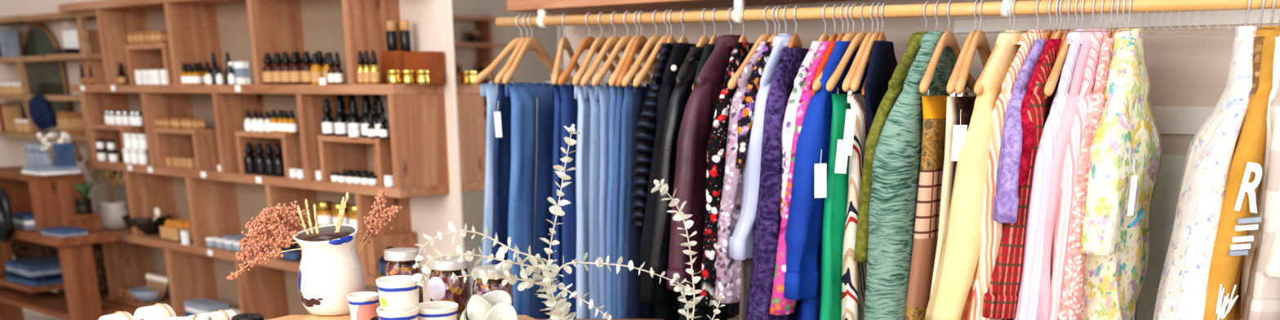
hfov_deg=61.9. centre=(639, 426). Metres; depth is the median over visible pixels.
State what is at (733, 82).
wooden hanger
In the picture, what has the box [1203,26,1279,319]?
jacket
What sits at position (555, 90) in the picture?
jeans
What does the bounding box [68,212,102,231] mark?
wooden crate
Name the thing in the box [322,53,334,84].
dropper bottle
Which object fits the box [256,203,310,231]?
dried sorghum
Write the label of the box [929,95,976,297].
skirt
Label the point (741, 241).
shirt
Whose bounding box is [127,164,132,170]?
ticket
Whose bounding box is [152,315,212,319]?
roll
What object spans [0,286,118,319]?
shelf
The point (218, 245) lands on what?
jar
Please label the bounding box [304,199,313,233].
stalk
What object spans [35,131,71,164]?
bouquet
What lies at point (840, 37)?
wooden hanger
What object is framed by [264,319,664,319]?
display table
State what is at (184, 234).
card
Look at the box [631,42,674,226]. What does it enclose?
jacket
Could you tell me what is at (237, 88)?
ticket
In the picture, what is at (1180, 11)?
hook
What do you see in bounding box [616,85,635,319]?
jeans
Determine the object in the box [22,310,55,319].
floor
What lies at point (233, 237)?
folded cloth
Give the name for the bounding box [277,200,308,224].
dried sorghum
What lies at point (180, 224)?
bundle
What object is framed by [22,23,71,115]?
arched mirror
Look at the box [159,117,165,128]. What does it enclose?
packet
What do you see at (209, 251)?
ticket
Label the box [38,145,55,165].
jar
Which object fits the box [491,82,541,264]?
jeans
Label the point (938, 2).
wooden hanger
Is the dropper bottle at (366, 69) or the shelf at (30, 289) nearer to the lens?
the dropper bottle at (366, 69)
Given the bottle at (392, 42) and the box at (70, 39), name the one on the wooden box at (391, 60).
the bottle at (392, 42)
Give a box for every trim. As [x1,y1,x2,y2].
[953,8,1279,33]
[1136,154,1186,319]
[1150,106,1214,134]
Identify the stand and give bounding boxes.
[268,315,536,319]
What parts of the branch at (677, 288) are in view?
stem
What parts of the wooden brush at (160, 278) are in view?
handle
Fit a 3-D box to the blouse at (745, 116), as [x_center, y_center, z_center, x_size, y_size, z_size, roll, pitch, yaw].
[0.408,-0.845,3.194,0.092,0.574,0.492,11,21,31]
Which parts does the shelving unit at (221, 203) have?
panel, panel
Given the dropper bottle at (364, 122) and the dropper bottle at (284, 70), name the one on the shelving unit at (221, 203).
the dropper bottle at (284, 70)
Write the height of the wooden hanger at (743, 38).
0.238 m
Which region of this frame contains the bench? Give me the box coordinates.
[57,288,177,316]
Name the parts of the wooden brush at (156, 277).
handle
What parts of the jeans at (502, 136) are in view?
trouser leg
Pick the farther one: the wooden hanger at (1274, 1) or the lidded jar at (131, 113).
the lidded jar at (131, 113)
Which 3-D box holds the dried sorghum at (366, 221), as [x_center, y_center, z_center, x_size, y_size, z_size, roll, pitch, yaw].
[-0.692,-0.467,2.657,0.125,0.177,0.050,-8,19,-22]
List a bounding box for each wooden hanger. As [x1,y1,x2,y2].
[473,14,573,84]
[494,14,552,84]
[502,13,566,84]
[551,13,580,85]
[557,12,615,85]
[572,12,635,86]
[580,11,651,86]
[591,10,654,86]
[608,10,654,87]
[616,10,657,87]
[622,9,661,87]
[633,9,676,87]
[666,9,675,43]
[678,8,688,43]
[692,8,717,90]
[696,8,710,47]
[727,6,772,89]
[727,7,733,35]
[737,7,747,42]
[758,5,789,89]
[767,5,777,41]
[775,5,782,35]
[787,4,803,48]
[810,4,846,93]
[812,3,871,91]
[817,4,829,41]
[826,3,867,93]
[827,4,838,41]
[841,2,876,104]
[841,3,851,39]
[849,2,881,92]
[861,2,886,95]
[919,0,976,95]
[922,0,930,31]
[933,0,941,31]
[946,0,986,96]
[954,0,991,96]
[973,0,1011,95]
[1011,0,1019,30]
[1035,0,1039,30]
[1041,0,1053,39]
[1043,0,1078,96]
[1044,0,1071,98]
[1049,0,1058,39]
[1053,0,1063,39]
[1054,0,1084,94]
[1091,0,1095,28]
[1091,0,1114,93]
[1099,0,1103,28]
[1103,0,1125,101]
[1111,0,1119,38]
[1126,0,1132,28]
[1244,0,1251,26]
[1258,0,1265,28]
[1269,0,1275,26]
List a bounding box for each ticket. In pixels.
[80,85,84,90]
[111,85,115,90]
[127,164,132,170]
[147,166,152,172]
[200,171,206,177]
[207,249,213,255]
[234,85,240,91]
[255,176,262,182]
[319,77,326,84]
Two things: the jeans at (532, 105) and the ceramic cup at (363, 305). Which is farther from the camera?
the jeans at (532, 105)
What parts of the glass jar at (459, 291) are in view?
screw lid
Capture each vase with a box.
[96,200,128,229]
[292,223,365,315]
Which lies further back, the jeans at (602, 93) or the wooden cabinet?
the wooden cabinet
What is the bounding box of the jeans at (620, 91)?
[611,84,641,319]
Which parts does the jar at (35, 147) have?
lid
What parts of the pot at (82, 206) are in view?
lid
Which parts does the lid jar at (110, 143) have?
lid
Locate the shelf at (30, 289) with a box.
[0,273,64,293]
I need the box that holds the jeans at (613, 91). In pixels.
[605,85,631,319]
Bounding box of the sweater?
[1248,36,1265,102]
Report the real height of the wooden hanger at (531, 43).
0.262 m
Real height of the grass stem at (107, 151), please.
0.336 m
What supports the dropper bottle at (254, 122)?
on the display riser at (290, 143)
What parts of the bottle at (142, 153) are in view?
lid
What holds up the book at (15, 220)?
on the book at (18, 225)
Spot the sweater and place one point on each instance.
(1258, 41)
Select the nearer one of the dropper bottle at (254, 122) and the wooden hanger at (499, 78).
the wooden hanger at (499, 78)
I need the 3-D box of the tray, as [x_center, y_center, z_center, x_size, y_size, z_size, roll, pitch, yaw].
[-3.240,-2.129,6.053,0.150,0.030,0.100,14,22,37]
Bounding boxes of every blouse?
[715,41,766,303]
[735,41,773,168]
[992,39,1046,223]
[1017,39,1066,186]
[1057,38,1114,319]
[1252,186,1279,277]
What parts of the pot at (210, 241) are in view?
lid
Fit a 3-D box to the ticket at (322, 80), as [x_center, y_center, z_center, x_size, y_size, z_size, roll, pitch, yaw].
[-1.343,-1.461,4.514,0.044,0.028,0.002,14,22,37]
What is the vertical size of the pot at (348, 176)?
0.038 m
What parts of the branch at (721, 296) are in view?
stem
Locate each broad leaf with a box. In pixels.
[459,308,466,319]
[466,294,493,319]
[480,289,511,306]
[484,302,517,319]
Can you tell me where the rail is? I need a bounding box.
[495,0,1279,27]
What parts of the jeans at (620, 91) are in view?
trouser leg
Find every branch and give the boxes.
[411,244,551,286]
[412,221,552,268]
[450,264,546,292]
[533,262,573,319]
[534,271,576,319]
[539,124,580,311]
[550,252,691,292]
[556,282,612,319]
[651,178,704,319]
[669,273,697,319]
[706,292,724,319]
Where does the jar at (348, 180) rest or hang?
on the pot at (348, 176)
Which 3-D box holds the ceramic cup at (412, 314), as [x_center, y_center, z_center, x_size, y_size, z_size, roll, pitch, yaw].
[-0.518,-0.216,2.293,0.090,0.082,0.090,0,18,0]
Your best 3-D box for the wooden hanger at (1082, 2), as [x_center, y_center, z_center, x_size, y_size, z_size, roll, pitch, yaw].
[1.070,-0.919,2.591,0.021,0.238,0.382,11,21,31]
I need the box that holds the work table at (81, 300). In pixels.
[0,226,118,319]
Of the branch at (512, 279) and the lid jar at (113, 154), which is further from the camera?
the lid jar at (113, 154)
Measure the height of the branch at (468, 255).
0.095 m
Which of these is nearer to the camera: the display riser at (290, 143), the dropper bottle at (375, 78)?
the dropper bottle at (375, 78)
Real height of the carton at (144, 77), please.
0.070 m
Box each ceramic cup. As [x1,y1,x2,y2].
[346,291,378,319]
[375,275,418,311]
[376,305,419,319]
[417,301,458,319]
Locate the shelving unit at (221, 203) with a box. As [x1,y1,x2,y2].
[57,0,449,319]
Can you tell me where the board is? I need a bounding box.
[76,29,106,84]
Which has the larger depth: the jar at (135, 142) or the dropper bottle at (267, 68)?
the jar at (135, 142)
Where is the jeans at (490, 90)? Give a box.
[480,82,537,265]
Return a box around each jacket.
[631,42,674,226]
[640,42,696,319]
[649,46,704,274]
[864,40,897,136]
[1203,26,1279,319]
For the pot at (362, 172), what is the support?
on the shelving unit at (221, 203)
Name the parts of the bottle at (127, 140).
lid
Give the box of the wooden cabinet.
[0,165,88,233]
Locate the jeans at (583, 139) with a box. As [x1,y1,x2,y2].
[573,84,598,319]
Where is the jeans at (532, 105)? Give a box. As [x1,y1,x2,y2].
[505,83,554,319]
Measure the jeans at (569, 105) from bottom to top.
0.969 m
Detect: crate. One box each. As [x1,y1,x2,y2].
[56,111,85,135]
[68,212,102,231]
[159,225,192,242]
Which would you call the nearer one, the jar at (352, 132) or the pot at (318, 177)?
the jar at (352, 132)
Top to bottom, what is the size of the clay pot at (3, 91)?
0.070 m
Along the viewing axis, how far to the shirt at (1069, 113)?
2.46 m
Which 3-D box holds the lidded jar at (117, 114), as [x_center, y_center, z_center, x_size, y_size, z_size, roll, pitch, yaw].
[-2.833,-1.680,5.809,0.045,0.070,0.045,13,22,36]
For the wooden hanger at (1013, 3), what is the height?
0.238 m
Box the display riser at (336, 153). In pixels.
[317,134,393,186]
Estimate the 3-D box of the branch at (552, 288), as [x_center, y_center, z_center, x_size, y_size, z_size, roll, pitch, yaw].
[-0.165,-0.242,2.350,0.115,0.208,0.098,14,22,37]
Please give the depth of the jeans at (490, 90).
3.69 m
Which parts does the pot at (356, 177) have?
lid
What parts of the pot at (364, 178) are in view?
lid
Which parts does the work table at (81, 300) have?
leg, leg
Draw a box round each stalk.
[297,205,309,234]
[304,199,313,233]
[313,204,319,233]
[334,196,345,232]
[337,191,349,231]
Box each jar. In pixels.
[0,86,6,94]
[4,86,13,94]
[11,86,17,94]
[14,123,23,132]
[16,86,22,94]
[22,123,31,132]
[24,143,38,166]
[31,144,43,165]
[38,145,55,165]
[75,203,93,214]
[95,138,105,148]
[96,149,107,160]
[103,111,109,124]
[106,139,115,149]
[107,111,116,124]
[107,150,119,161]
[114,111,123,124]
[118,291,124,297]
[120,111,130,124]
[123,152,131,163]
[124,137,132,148]
[124,293,130,299]
[128,111,135,125]
[130,153,139,164]
[131,138,139,149]
[133,111,143,125]
[137,154,148,164]
[138,138,147,149]
[205,240,215,247]
[215,242,224,248]
[223,244,233,249]
[233,244,240,251]
[288,171,297,177]
[296,172,303,178]
[315,173,321,180]
[315,201,333,226]
[330,175,337,182]
[331,203,349,224]
[337,176,346,182]
[346,177,353,182]
[347,204,358,233]
[348,128,359,137]
[352,177,360,183]
[360,177,368,184]
[368,178,377,185]
[383,247,423,302]
[386,74,400,84]
[401,74,415,84]
[416,74,429,84]
[428,256,471,319]
[472,264,513,306]
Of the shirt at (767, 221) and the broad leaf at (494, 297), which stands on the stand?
the broad leaf at (494, 297)
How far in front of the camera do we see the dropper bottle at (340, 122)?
4.55 m
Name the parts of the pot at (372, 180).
lid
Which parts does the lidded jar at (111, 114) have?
lid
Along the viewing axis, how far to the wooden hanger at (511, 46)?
3.66 m
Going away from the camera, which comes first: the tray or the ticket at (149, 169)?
the ticket at (149, 169)
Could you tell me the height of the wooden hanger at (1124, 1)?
0.238 m
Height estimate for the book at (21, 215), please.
0.023 m
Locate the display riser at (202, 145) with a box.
[152,126,220,169]
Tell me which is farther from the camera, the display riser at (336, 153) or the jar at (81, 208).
the jar at (81, 208)
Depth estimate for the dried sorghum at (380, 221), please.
2.62 m
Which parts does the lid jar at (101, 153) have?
lid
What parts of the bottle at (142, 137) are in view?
lid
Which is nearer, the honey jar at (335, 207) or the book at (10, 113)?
the honey jar at (335, 207)
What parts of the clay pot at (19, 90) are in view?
lid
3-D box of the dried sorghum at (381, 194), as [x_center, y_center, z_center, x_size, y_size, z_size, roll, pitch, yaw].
[-0.683,-0.479,2.637,0.130,0.210,0.048,-6,19,-17]
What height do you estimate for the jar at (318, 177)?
0.028 m
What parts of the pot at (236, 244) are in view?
lid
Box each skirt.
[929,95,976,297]
[955,96,976,165]
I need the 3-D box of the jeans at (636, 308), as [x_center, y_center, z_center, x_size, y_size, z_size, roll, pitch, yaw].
[0.076,-0.610,3.504,0.077,0.966,0.416,11,21,31]
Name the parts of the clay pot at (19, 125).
lid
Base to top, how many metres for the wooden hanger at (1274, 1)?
0.238 m
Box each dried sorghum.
[226,248,302,279]
[235,235,297,261]
[239,229,295,248]
[244,214,297,231]
[247,220,298,239]
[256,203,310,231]
[275,217,303,231]
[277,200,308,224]
[356,189,387,253]
[356,203,384,253]
[356,204,402,255]
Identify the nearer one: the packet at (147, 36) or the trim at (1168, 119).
the trim at (1168, 119)
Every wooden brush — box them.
[145,273,151,291]
[149,274,155,291]
[154,275,159,291]
[157,275,164,296]
[160,276,168,297]
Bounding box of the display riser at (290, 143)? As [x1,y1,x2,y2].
[235,130,302,177]
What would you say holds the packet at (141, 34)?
on the display riser at (154, 56)
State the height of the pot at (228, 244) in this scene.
0.044 m
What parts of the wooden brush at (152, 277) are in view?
handle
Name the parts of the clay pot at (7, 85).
lid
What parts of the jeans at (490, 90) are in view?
trouser leg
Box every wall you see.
[0,0,1279,319]
[447,0,562,296]
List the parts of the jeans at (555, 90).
trouser leg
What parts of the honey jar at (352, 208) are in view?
lid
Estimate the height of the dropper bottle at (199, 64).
0.105 m
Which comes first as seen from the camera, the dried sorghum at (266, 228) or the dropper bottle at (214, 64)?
the dried sorghum at (266, 228)
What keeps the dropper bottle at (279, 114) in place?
on the display riser at (290, 143)
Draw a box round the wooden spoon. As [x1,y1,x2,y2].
[153,207,160,220]
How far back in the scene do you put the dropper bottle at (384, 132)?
4.37 m
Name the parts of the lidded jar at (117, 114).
lid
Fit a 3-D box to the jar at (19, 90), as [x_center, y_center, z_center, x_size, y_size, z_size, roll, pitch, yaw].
[-3.785,-2.059,6.534,0.060,0.049,0.059,17,24,42]
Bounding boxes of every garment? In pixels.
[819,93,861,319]
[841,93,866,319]
[903,94,967,319]
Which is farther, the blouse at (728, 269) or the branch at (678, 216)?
the blouse at (728, 269)
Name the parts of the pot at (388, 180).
lid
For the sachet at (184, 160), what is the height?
0.045 m
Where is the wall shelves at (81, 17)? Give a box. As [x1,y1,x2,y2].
[0,10,102,161]
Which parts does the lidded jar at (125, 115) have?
lid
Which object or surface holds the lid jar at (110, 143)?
on the lid jar at (113, 154)
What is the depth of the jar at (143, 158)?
5.67 m
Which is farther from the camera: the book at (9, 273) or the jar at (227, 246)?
the book at (9, 273)
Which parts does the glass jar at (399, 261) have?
screw lid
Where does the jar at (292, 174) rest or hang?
on the pot at (292, 171)
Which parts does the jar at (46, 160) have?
lid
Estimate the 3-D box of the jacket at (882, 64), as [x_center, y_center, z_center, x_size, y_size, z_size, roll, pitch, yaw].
[0.689,-0.797,2.978,0.081,0.524,0.433,8,19,24]
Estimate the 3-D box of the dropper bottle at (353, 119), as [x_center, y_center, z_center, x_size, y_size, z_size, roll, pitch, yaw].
[-1.207,-1.303,4.504,0.054,0.152,0.054,13,22,34]
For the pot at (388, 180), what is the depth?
4.43 m
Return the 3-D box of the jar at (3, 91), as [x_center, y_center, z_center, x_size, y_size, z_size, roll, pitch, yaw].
[-3.965,-2.106,6.680,0.060,0.049,0.059,12,21,34]
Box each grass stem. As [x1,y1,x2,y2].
[86,167,108,202]
[93,168,109,203]
[99,168,111,203]
[105,168,111,203]
[106,151,111,202]
[110,169,113,203]
[111,170,115,203]
[113,170,121,203]
[114,174,124,203]
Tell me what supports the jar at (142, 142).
on the bottle at (142, 137)
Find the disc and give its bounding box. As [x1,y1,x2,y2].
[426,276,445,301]
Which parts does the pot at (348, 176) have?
lid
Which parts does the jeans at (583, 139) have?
trouser leg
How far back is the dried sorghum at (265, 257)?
2.55 m
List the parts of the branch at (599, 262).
stem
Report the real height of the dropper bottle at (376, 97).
0.174 m
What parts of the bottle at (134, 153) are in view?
lid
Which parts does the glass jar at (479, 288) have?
screw lid, glass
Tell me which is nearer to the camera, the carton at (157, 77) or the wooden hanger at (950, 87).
the wooden hanger at (950, 87)
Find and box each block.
[355,231,417,275]
[372,144,377,175]
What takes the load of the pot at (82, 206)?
on the wooden crate at (91, 222)
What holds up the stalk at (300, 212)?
in the vase at (331, 269)
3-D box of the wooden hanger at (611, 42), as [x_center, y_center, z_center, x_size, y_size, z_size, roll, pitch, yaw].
[-0.072,-1.210,3.466,0.037,0.262,0.444,11,21,30]
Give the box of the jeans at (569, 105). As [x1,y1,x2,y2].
[560,84,615,319]
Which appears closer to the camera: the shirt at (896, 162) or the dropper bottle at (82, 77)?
the shirt at (896, 162)
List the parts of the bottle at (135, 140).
lid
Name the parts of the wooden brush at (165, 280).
handle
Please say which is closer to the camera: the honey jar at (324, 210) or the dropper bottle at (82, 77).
the honey jar at (324, 210)
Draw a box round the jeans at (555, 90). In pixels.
[551,83,578,311]
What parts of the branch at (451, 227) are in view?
stem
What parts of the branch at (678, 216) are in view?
stem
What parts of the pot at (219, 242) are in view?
lid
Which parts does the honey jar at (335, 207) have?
lid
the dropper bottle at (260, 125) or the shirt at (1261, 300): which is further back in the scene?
the dropper bottle at (260, 125)
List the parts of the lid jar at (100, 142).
lid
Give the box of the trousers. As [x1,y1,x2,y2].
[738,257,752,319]
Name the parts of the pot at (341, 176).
lid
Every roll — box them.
[97,311,133,319]
[133,302,176,319]
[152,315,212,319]
[187,309,236,319]
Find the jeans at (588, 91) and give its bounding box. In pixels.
[583,85,599,319]
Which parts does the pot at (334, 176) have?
lid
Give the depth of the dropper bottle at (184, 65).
5.24 m
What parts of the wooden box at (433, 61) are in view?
panel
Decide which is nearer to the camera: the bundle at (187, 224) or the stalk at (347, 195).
the stalk at (347, 195)
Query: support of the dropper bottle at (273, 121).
on the display riser at (290, 143)
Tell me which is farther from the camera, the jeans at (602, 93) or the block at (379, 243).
the block at (379, 243)
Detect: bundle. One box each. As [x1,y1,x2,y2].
[164,219,172,227]
[170,220,177,228]
[176,221,184,228]
[184,220,191,228]
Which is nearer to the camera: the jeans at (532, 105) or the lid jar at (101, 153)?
the jeans at (532, 105)
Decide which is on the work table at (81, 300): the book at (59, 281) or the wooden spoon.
the book at (59, 281)
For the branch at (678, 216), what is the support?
in the vase
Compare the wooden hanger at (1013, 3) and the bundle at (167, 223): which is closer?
the wooden hanger at (1013, 3)
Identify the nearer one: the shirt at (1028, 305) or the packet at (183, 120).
the shirt at (1028, 305)
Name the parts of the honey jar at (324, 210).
lid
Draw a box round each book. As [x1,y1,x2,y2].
[0,28,9,57]
[0,29,21,57]
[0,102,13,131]
[0,105,17,131]
[1,106,22,131]
[4,271,62,281]
[5,255,61,271]
[5,265,62,276]
[5,275,63,287]
[11,211,34,220]
[13,217,35,225]
[13,222,35,229]
[21,169,80,175]
[22,164,79,172]
[40,226,87,234]
[40,231,88,237]
[52,142,76,167]
[182,297,229,311]
[184,311,195,316]
[185,306,224,314]
[214,308,239,314]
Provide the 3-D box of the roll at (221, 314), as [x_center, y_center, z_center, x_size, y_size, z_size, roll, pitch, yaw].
[-1.163,-0.253,2.912,0.078,0.127,0.121,16,24,42]
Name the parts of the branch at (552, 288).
stem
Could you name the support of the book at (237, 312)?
on the book
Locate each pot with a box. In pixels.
[0,82,6,94]
[4,82,13,94]
[10,82,17,94]
[13,119,23,132]
[15,82,22,94]
[22,119,31,132]
[74,198,93,214]
[204,236,219,247]
[214,237,228,248]
[223,240,237,249]
[232,240,240,251]
[288,168,297,177]
[296,168,303,178]
[315,170,321,180]
[330,172,340,182]
[337,173,346,182]
[342,169,353,173]
[345,173,353,182]
[347,124,359,137]
[350,170,359,173]
[352,173,362,183]
[358,170,368,174]
[360,174,369,184]
[364,171,373,175]
[367,175,377,185]
[383,175,394,186]
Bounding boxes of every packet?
[127,31,134,44]
[133,31,139,44]
[137,31,146,44]
[144,31,151,44]
[150,31,156,44]
[154,117,159,127]
[155,30,168,43]
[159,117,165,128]
[163,117,175,128]
[170,118,175,128]
[174,118,182,128]
[181,118,186,128]
[186,118,197,128]
[191,119,204,129]
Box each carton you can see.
[134,70,143,84]
[141,70,149,84]
[146,70,155,84]
[152,69,161,84]
[160,69,168,84]
[227,62,236,84]
[234,62,241,84]
[239,62,250,84]
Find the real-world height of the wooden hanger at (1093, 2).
0.238 m
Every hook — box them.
[1137,12,1146,30]
[1145,11,1153,30]
[1152,11,1161,30]
[1160,11,1168,30]
[1168,11,1177,30]
[1177,10,1186,30]
[1186,10,1195,30]
[1195,10,1204,30]
[1205,10,1214,30]
[1216,9,1224,30]
[1226,9,1235,31]
[1237,9,1240,26]
[1248,8,1252,26]
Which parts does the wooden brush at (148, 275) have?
handle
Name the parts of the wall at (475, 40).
frame, frame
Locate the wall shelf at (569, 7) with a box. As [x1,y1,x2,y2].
[506,0,860,15]
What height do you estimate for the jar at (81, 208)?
0.056 m
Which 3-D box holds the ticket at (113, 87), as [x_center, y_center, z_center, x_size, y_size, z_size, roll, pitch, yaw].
[-2.779,-1.786,5.627,0.044,0.028,0.002,14,22,37]
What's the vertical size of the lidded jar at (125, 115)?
0.070 m
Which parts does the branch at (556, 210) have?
stem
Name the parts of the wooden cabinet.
panel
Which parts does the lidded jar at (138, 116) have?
lid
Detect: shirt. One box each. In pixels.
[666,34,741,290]
[678,44,735,319]
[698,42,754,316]
[728,33,794,260]
[745,47,808,319]
[768,40,830,315]
[779,41,822,216]
[783,40,868,319]
[853,31,927,262]
[863,31,968,319]
[924,30,1025,319]
[963,30,1047,319]
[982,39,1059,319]
[1013,29,1085,319]
[1037,28,1095,319]
[1047,28,1112,319]
[1080,28,1162,319]
[1153,26,1258,319]
[1240,31,1279,319]
[1240,36,1279,319]
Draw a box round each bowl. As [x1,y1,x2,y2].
[121,214,170,235]
[128,284,169,302]
[154,207,160,217]
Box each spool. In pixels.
[117,288,125,297]
[124,289,130,299]
[129,293,137,300]
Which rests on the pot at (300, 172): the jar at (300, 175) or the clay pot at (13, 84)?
the jar at (300, 175)
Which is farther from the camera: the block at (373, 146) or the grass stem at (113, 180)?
the grass stem at (113, 180)
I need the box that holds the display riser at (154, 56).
[124,43,173,84]
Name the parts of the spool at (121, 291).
lid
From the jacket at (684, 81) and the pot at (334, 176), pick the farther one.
the pot at (334, 176)
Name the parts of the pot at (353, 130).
lid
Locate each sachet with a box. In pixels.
[165,156,177,166]
[172,157,176,166]
[175,157,186,167]
[182,158,189,167]
[186,158,195,168]
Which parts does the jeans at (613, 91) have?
trouser leg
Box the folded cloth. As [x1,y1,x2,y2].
[222,234,245,240]
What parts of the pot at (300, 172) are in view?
lid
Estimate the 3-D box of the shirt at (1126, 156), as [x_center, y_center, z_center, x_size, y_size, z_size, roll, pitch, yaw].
[1.175,-0.385,2.669,0.237,1.146,0.537,9,20,26]
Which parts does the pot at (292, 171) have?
lid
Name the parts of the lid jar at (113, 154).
lid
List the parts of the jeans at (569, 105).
trouser leg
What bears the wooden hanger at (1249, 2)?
hanging from the rail
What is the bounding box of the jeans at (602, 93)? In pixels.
[594,84,610,319]
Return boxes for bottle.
[79,63,85,84]
[88,64,94,84]
[117,62,126,84]
[122,148,131,163]
[123,133,132,148]
[129,148,139,164]
[130,133,140,149]
[137,133,147,149]
[137,149,148,164]
[181,62,186,84]
[185,62,192,84]
[191,62,202,84]
[197,62,204,84]
[203,62,211,84]
[205,65,213,84]
[211,52,217,84]
[216,65,223,84]
[225,52,231,84]
[227,65,235,84]
[244,110,252,131]
[244,142,255,173]
[251,111,257,131]
[253,142,265,174]
[257,111,265,132]
[262,53,273,84]
[263,111,271,132]
[263,143,274,175]
[269,110,277,132]
[271,52,281,84]
[272,144,284,176]
[275,110,283,133]
[280,52,290,84]
[280,110,288,133]
[280,247,284,259]
[284,243,291,260]
[287,110,297,133]
[288,52,302,84]
[288,240,300,261]
[295,51,302,66]
[300,51,311,84]
[310,53,322,84]
[315,50,324,67]
[321,98,335,135]
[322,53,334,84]
[327,52,334,84]
[333,51,343,84]
[334,94,347,118]
[334,98,347,136]
[346,94,360,134]
[347,99,361,137]
[357,50,363,84]
[360,94,373,120]
[360,99,373,137]
[362,50,370,84]
[367,111,376,137]
[369,50,380,84]
[372,94,385,124]
[374,99,388,137]
[378,257,384,275]
[379,111,388,138]
[382,245,393,274]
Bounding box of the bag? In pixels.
[0,186,13,243]
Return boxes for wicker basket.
[9,238,59,259]
[91,242,109,293]
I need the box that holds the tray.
[53,48,79,54]
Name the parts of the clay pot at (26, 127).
lid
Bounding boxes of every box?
[62,29,79,48]
[379,50,405,84]
[402,51,445,84]
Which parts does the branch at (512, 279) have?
stem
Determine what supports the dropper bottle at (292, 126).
on the display riser at (290, 143)
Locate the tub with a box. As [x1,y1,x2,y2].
[231,312,264,319]
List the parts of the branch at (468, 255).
stem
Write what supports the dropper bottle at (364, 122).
on the display riser at (336, 153)
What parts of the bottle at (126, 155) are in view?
lid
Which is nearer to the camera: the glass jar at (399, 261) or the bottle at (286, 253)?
the glass jar at (399, 261)
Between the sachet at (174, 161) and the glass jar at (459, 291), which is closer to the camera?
the glass jar at (459, 291)
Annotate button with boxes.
[671,64,676,71]
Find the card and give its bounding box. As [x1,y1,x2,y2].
[180,230,189,244]
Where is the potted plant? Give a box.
[70,181,93,199]
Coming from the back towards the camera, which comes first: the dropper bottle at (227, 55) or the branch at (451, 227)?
the dropper bottle at (227, 55)
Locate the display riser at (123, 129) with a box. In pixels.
[89,123,149,163]
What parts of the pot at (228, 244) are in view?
lid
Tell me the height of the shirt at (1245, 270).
0.774 m
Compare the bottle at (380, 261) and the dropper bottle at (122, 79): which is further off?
the dropper bottle at (122, 79)
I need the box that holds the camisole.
[728,91,739,315]
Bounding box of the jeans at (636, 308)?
[626,86,655,319]
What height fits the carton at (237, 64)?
0.100 m

